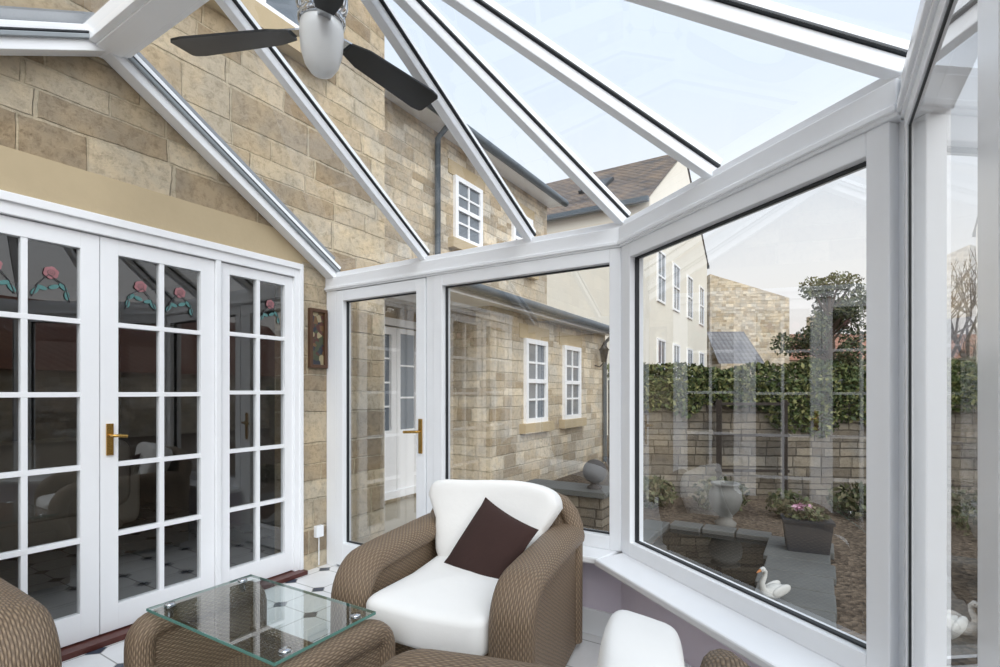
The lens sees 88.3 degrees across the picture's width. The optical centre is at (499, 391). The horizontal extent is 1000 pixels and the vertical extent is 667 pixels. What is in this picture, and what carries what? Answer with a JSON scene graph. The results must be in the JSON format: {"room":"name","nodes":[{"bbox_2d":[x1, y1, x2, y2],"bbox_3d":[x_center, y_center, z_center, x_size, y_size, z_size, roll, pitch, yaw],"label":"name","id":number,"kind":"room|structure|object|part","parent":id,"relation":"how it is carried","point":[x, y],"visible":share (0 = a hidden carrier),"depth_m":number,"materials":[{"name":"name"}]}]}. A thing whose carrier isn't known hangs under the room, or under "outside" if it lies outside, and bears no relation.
{"room":"sunroom","nodes":[
{"label":"sunroom","id":0,"kind":"room"},
{"bbox_2d":[0,235,274,530],"bbox_3d":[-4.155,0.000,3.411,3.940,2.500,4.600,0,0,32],"label":"glass pane","id":1,"kind":"object","parent":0,"point":[52,346],"depth_m":5.46,"materials":[{"name":"clear glass"}]},
{"bbox_2d":[0,0,384,569],"bbox_3d":[-3.304,-1.925,1.821,1.446,6.650,6.600,0,0,32],"label":"wall","id":2,"kind":"structure","parent":0,"point":[74,133],"depth_m":3.22,"materials":[{"name":"beige stone"}]},
{"bbox_2d":[0,215,98,647],"bbox_3d":[-2.173,0.217,2.345,0.044,1.995,0.571,0,0,32],"label":"door","id":3,"kind":"structure","parent":2,"relation":"in","point":[82,625],"depth_m":2.50,"materials":[{"name":"white paint"}]},
{"bbox_2d":[0,190,307,661],"bbox_3d":[-2.008,0.185,2.575,0.170,2.130,2.350,0,0,32],"label":"door frame","id":4,"kind":"structure","parent":2,"relation":"attached to","point":[14,205],"depth_m":3.06,"materials":[{"name":"white paint"}]},
{"bbox_2d":[99,236,213,633],"bbox_3d":[-1.840,0.217,2.815,0.114,1.995,0.571,0,0,32],"label":"door","id":5,"kind":"structure","parent":2,"relation":"in","point":[114,613],"depth_m":2.80,"materials":[{"name":"white paint"}]},
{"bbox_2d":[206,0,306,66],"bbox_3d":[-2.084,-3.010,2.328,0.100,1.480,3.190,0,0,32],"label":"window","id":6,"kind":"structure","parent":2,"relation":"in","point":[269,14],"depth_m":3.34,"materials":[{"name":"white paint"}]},
{"bbox_2d":[221,262,292,584],"bbox_3d":[-1.568,0.217,3.317,0.044,1.995,0.505,0,0,32],"label":"door","id":7,"kind":"structure","parent":2,"relation":"in","point":[269,566],"depth_m":3.31,"materials":[{"name":"white paint"}]},
{"bbox_2d":[308,307,327,368],"bbox_3d":[-1.295,-0.380,3.662,0.029,0.420,0.150,0,0,32],"label":"picture","id":8,"kind":"object","parent":2,"relation":"attached to","point":[317,318],"visible":1,"depth_m":3.66,"materials":[{"name":"brown wood"}]},
{"bbox_2d":[314,524,323,564],"bbox_3d":[-1.290,1.090,3.665,0.033,0.280,0.060,0,0,32],"label":"wall socket","id":9,"kind":"object","parent":2,"relation":"attached to","point":[318,529],"depth_m":3.66,"materials":[{"name":"white plastic"}]},
{"bbox_2d":[0,500,602,666],"bbox_3d":[-2.626,1.325,2.442,7.560,0.150,4.570,0,0,32],"label":"floor","id":10,"kind":"structure","parent":0,"point":[52,574],"depth_m":3.47,"materials":[{"name":"tile"}]},
{"bbox_2d":[0,578,61,666],"bbox_3d":[-1.917,0.838,1.429,0.925,0.823,0.860,0,0,32],"label":"rattan armchair","id":11,"kind":"object","parent":10,"relation":"on","point":[29,637],"visible":1,"depth_m":1.53,"materials":[{"name":"brown wicker"}]},
{"bbox_2d":[0,437,139,552],"bbox_3d":[-4.059,0.815,4.058,0.900,0.870,1.900,0,0,32],"label":"sofa","id":12,"kind":"object","parent":10,"relation":"on","point":[52,498],"visible":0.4,"depth_m":4.06,"materials":[{"name":"fabric"}]},
{"bbox_2d":[124,574,394,666],"bbox_3d":[-0.849,0.993,1.824,0.834,0.456,0.524,0,0,31],"label":"coffee table","id":13,"kind":"object","parent":10,"relation":"on","point":[222,625],"visible":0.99,"depth_m":1.91,"materials":[{"name":"brown wicker"}]},
{"bbox_2d":[330,479,584,666],"bbox_3d":[-0.128,0.838,2.308,0.860,0.823,0.925,0,0,22],"label":"rattan armchair","id":14,"kind":"object","parent":10,"relation":"on","point":[494,568],"visible":0.98,"depth_m":2.16,"materials":[{"name":"brown wicker"}]},
{"bbox_2d":[366,556,497,655],"bbox_3d":[-0.163,0.872,2.223,0.530,0.183,0.740,0,0,22],"label":"seat cushion","id":15,"kind":"object","parent":14,"relation":"on","point":[445,605],"depth_m":1.94,"materials":[{"name":"white fabric"}]},
{"bbox_2d":[444,497,537,578],"bbox_3d":[-0.049,0.695,2.306,0.211,0.381,0.422,0,0,-42],"label":"pillow","id":16,"kind":"object","parent":14,"relation":"on","point":[487,534],"depth_m":2.30,"materials":[{"name":"brown fabric"}]},
{"bbox_2d":[429,479,562,556],"bbox_3d":[-0.040,0.641,2.523,0.682,0.428,0.226,0,0,18],"label":"cushion","id":17,"kind":"object","parent":14,"relation":"on","point":[455,503],"depth_m":2.48,"materials":[{"name":"white fabric"}]},
{"bbox_2d":[381,610,749,666],"bbox_3d":[-0.037,0.838,0.854,0.925,0.823,0.860,0,0,18],"label":"rattan armchair","id":18,"kind":"object","parent":10,"relation":"on","point":[630,639],"visible":1,"depth_m":0.96,"materials":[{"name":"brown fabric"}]},
{"bbox_3d":[-0.035,0.863,0.854,0.920,0.775,0.860,0,0,18],"label":"frame","id":19,"kind":"part","parent":18,"relation":"part of","materials":[{"name":"wicker"}]},
{"bbox_2d":[597,610,684,666],"bbox_3d":[0.182,0.641,0.781,0.226,0.428,0.682,0,0,14],"label":"cushion","id":20,"kind":"object","parent":18,"relation":"on","point":[630,639],"depth_m":0.92,"materials":[{"name":"white fabric"}]},
{"bbox_2d":[170,0,437,110],"bbox_3d":[-0.583,-1.374,1.890,1.005,0.552,0.901,0,0,32],"label":"ceiling fan","id":21,"kind":"object","parent":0,"point":[322,24],"depth_m":1.81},
{"bbox_2d":[582,562,620,612],"bbox_3d":[0.130,1.117,2.952,1.220,0.565,0.110,0,0,32],"label":"wall","id":22,"kind":"structure","parent":0,"point":[601,590],"depth_m":2.65,"materials":[{"name":"paint"}]},
{"bbox_2d":[336,278,426,565],"bbox_3d":[-0.820,0.265,3.471,0.830,1.970,0.134,0,0,32],"label":"door","id":23,"kind":"structure","parent":22,"relation":"in","point":[344,298],"depth_m":3.65,"materials":[{"name":"white plastic"}]},
{"bbox_2d":[433,247,620,551],"bbox_3d":[0.115,0.037,2.929,1.200,1.525,0.085,0,0,32],"label":"window","id":24,"kind":"structure","parent":22,"relation":"in","point":[611,258],"depth_m":2.80,"materials":[{"name":"white plastic"}]},
{"bbox_2d":[582,606,612,636],"bbox_3d":[0.095,1.185,2.897,1.220,0.130,0.019,0,0,32],"label":"baseboard","id":25,"kind":"structure","parent":22,"relation":"attached to","point":[594,621],"depth_m":2.64,"materials":[{"name":"white paint"}]},
{"bbox_2d":[583,546,621,563],"bbox_3d":[0.087,0.817,2.885,1.218,0.033,0.290,0,0,32],"label":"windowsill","id":26,"kind":"structure","parent":22,"relation":"on","point":[590,554],"depth_m":2.55,"materials":[{"name":"white plastic"}]},
{"bbox_2d":[327,120,903,666],"bbox_3d":[0.147,0.260,1.813,1.771,1.980,4.584,0,0,-14],"label":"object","id":27,"kind":"structure","parent":22,"relation":"attached to","point":[331,296],"depth_m":3.22,"materials":[{"name":"white plastic"}]},
{"bbox_2d":[324,0,938,291],"bbox_3d":[-0.638,-0.792,1.605,3.360,0.135,3.230,0,0,32],"label":"beam","id":28,"kind":"structure","parent":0,"point":[880,102],"depth_m":1.95,"materials":[{"name":"white plastic"}]},
{"bbox_2d":[621,582,759,666],"bbox_3d":[0.884,1.117,1.997,0.110,0.565,1.321,0,0,-20],"label":"wall","id":29,"kind":"structure","parent":0,"point":[696,644],"depth_m":2.16,"materials":[{"name":"paint"}]},
{"bbox_2d":[595,553,842,666],"bbox_3d":[0.799,0.817,1.966,0.310,0.033,1.318,0,0,-20],"label":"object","id":30,"kind":"structure","parent":29,"relation":"on","point":[761,645],"depth_m":1.83,"materials":[{"name":"white plastic"}]},
{"bbox_2d":[622,122,898,666],"bbox_3d":[0.861,0.037,1.986,0.080,1.525,1.266,0,0,-20],"label":"window","id":31,"kind":"structure","parent":29,"relation":"in","point":[876,150],"depth_m":1.46,"materials":[{"name":"white plastic"}]},
{"bbox_2d":[904,0,999,666],"bbox_3d":[0.856,0.037,0.982,0.044,1.525,0.853,0,0,32],"label":"window","id":32,"kind":"structure","parent":29,"relation":"in","point":[952,115],"depth_m":0.89,"materials":[{"name":"white plastic"}]},
{"bbox_3d":[-0.668,-1.318,1.623,3.250,0.880,3.050,0,0,32],"label":"ceiling","id":33,"kind":"structure","parent":0,"visible":0},
{"bbox_2d":[0,0,909,278],"bbox_3d":[-0.659,-1.340,1.619,3.277,1.061,3.118,0,0,32],"label":"bars","id":34,"kind":"object","parent":33,"relation":"attached to","point":[116,33],"visible":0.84,"depth_m":2.24,"materials":[{"name":"white plastic"}]},
{"label":"outside","id":35,"kind":"structure","parent":0,"visible":0},
{"bbox_2d":[555,435,865,640],"bbox_3d":[10.569,1.500,16.979,120.000,0.200,120.000,0,0,32],"label":"ground","id":36,"kind":"structure","parent":35,"point":[849,534],"depth_m":5.24,"materials":[{"name":"brown gravel"}]},
{"bbox_2d":[385,497,415,532],"bbox_3d":[-0.556,1.385,5.152,2.590,0.030,2.840,0,0,32],"label":"paved path","id":37,"kind":"structure","parent":36,"relation":"on","point":[397,514],"depth_m":5.81,"materials":[{"name":"beige stone"}]},
{"bbox_2d":[385,89,568,504],"bbox_3d":[-2.341,-2.125,8.642,4.892,7.050,6.000,0,0,32],"label":"stone house wing","id":38,"kind":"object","parent":36,"relation":"on","point":[430,179],"visible":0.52,"depth_m":6.84,"materials":[{"name":"stone"}]},
{"bbox_2d":[385,284,608,481],"bbox_3d":[0.377,-0.055,7.952,1.217,2.910,5.800,0,0,32],"label":"stone annex","id":39,"kind":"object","parent":36,"relation":"on","point":[528,378],"visible":0.8,"depth_m":7.22,"materials":[{"name":"stone"}]},
{"bbox_2d":[526,479,608,531],"bbox_3d":[0.431,1.165,5.150,1.350,0.470,0.640,0,0,32],"label":"stone wall","id":40,"kind":"structure","parent":36,"relation":"on","point":[592,506],"depth_m":4.86,"materials":[{"name":"stone"}]},
{"bbox_2d":[583,459,606,489],"bbox_3d":[0.913,0.790,4.968,0.230,0.280,0.230,0,0,32],"label":"ball finial","id":41,"kind":"object","parent":40,"relation":"on","point":[594,470],"visible":1,"depth_m":4.90,"materials":[{"name":"grey stone"}]},
{"bbox_2d":[546,155,709,434],"bbox_3d":[3.475,-3.985,22.278,8.755,10.770,10.250,0,0,32],"label":"house","id":42,"kind":"structure","parent":36,"relation":"on","point":[674,277],"depth_m":17.76,"materials":[{"name":"paint"}]},
{"bbox_2d":[643,475,678,508],"bbox_3d":[1.857,1.215,6.273,0.621,0.453,0.632,0,0,32],"label":"shrub","id":43,"kind":"object","parent":36,"relation":"on","point":[656,497],"visible":0.64,"depth_m":6.15,"materials":[{"name":"green plant"}]},
{"bbox_2d":[692,476,750,510],"bbox_3d":[2.588,1.204,6.051,0.651,0.454,0.662,0,0,32],"label":"shrub","id":44,"kind":"object","parent":36,"relation":"on","point":[704,491],"visible":0.34,"depth_m":6.01,"materials":[{"name":"green plant"}]},
{"bbox_2d":[643,519,836,627],"bbox_3d":[1.611,1.420,3.981,1.669,0.160,2.665,0,0,32],"label":"patio","id":45,"kind":"structure","parent":36,"relation":"on","point":[812,580],"depth_m":4.19,"materials":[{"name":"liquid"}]},
{"bbox_2d":[708,480,742,526],"bbox_3d":[2.370,1.176,5.416,0.335,0.448,0.335,0,0,32],"label":"urn","id":46,"kind":"object","parent":45,"relation":"on","point":[725,497],"visible":0.96,"depth_m":5.31,"materials":[{"name":"grey stone"}]},
{"bbox_2d":[756,566,790,598],"bbox_3d":[1.748,1.222,3.316,0.242,0.210,0.108,0,0,-18],"label":"ornament","id":47,"kind":"object","parent":45,"relation":"on","point":[774,589],"visible":0.98,"depth_m":3.28,"materials":[{"name":"white ceramic"}]},
{"bbox_2d":[780,503,835,554],"bbox_3d":[2.609,1.140,4.380,0.380,0.400,0.245,0,0,24],"label":"flower planter","id":48,"kind":"object","parent":45,"relation":"on","point":[806,531],"visible":1,"depth_m":4.30,"materials":[{"name":"grey stone"}]},
{"bbox_2d":[707,274,788,378],"bbox_3d":[12.508,-2.275,28.241,4.200,7.350,7.500,0,0,0],"label":"stone house","id":49,"kind":"structure","parent":36,"relation":"on","point":[743,320],"depth_m":25.99,"materials":[{"name":"stone"}]},
{"bbox_2d":[715,400,789,503],"bbox_3d":[3.203,0.750,6.550,0.900,1.300,0.080,0,0,6],"label":"trellis","id":50,"kind":"object","parent":36,"relation":"on","point":[718,403],"visible":0.87,"depth_m":6.53,"materials":[{"name":"brown wood"}]},
{"bbox_2d":[764,488,812,514],"bbox_3d":[3.226,1.257,5.769,0.485,0.349,0.507,0,0,32],"label":"shrub","id":51,"kind":"object","parent":36,"relation":"on","point":[780,503],"visible":0.76,"depth_m":5.72,"materials":[{"name":"green plant"}]},
{"bbox_2d":[608,379,977,500],"bbox_3d":[6.658,0.618,6.050,10.538,1.565,1.408,0,0,17],"label":"wall","id":52,"kind":"structure","parent":36,"relation":"on","point":[682,450],"depth_m":6.75,"materials":[{"name":"stone"}]},
{"bbox_2d":[607,358,977,437],"bbox_3d":[6.654,0.069,6.033,10.577,1.057,1.555,0,0,17],"label":"ivy hedge","id":53,"kind":"object","parent":52,"relation":"attached to","point":[737,388],"visible":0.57,"depth_m":6.70,"materials":[{"name":"green plant"}]},
{"bbox_2d":[769,270,865,378],"bbox_3d":[11.707,-1.427,18.102,2.890,5.662,3.465,0,0,-43],"label":"evergreen tree","id":54,"kind":"object","parent":36,"relation":"on","point":[837,314],"visible":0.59,"depth_m":17.82,"materials":[{"name":"green plant"}]},
{"bbox_2d":[789,316,865,377],"bbox_3d":[23.508,-1.675,32.387,18.400,6.150,5.200,0,0,0],"label":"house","id":55,"kind":"structure","parent":36,"relation":"on","point":[791,359],"depth_m":31.46,"materials":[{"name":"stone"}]},
{"bbox_2d":[825,481,865,518],"bbox_3d":[4.007,1.215,5.752,0.638,0.432,0.608,0,0,32],"label":"shrub","id":56,"kind":"object","parent":36,"relation":"on","point":[860,493],"visible":0.7,"depth_m":5.72,"materials":[{"name":"green plant"}]}
]}

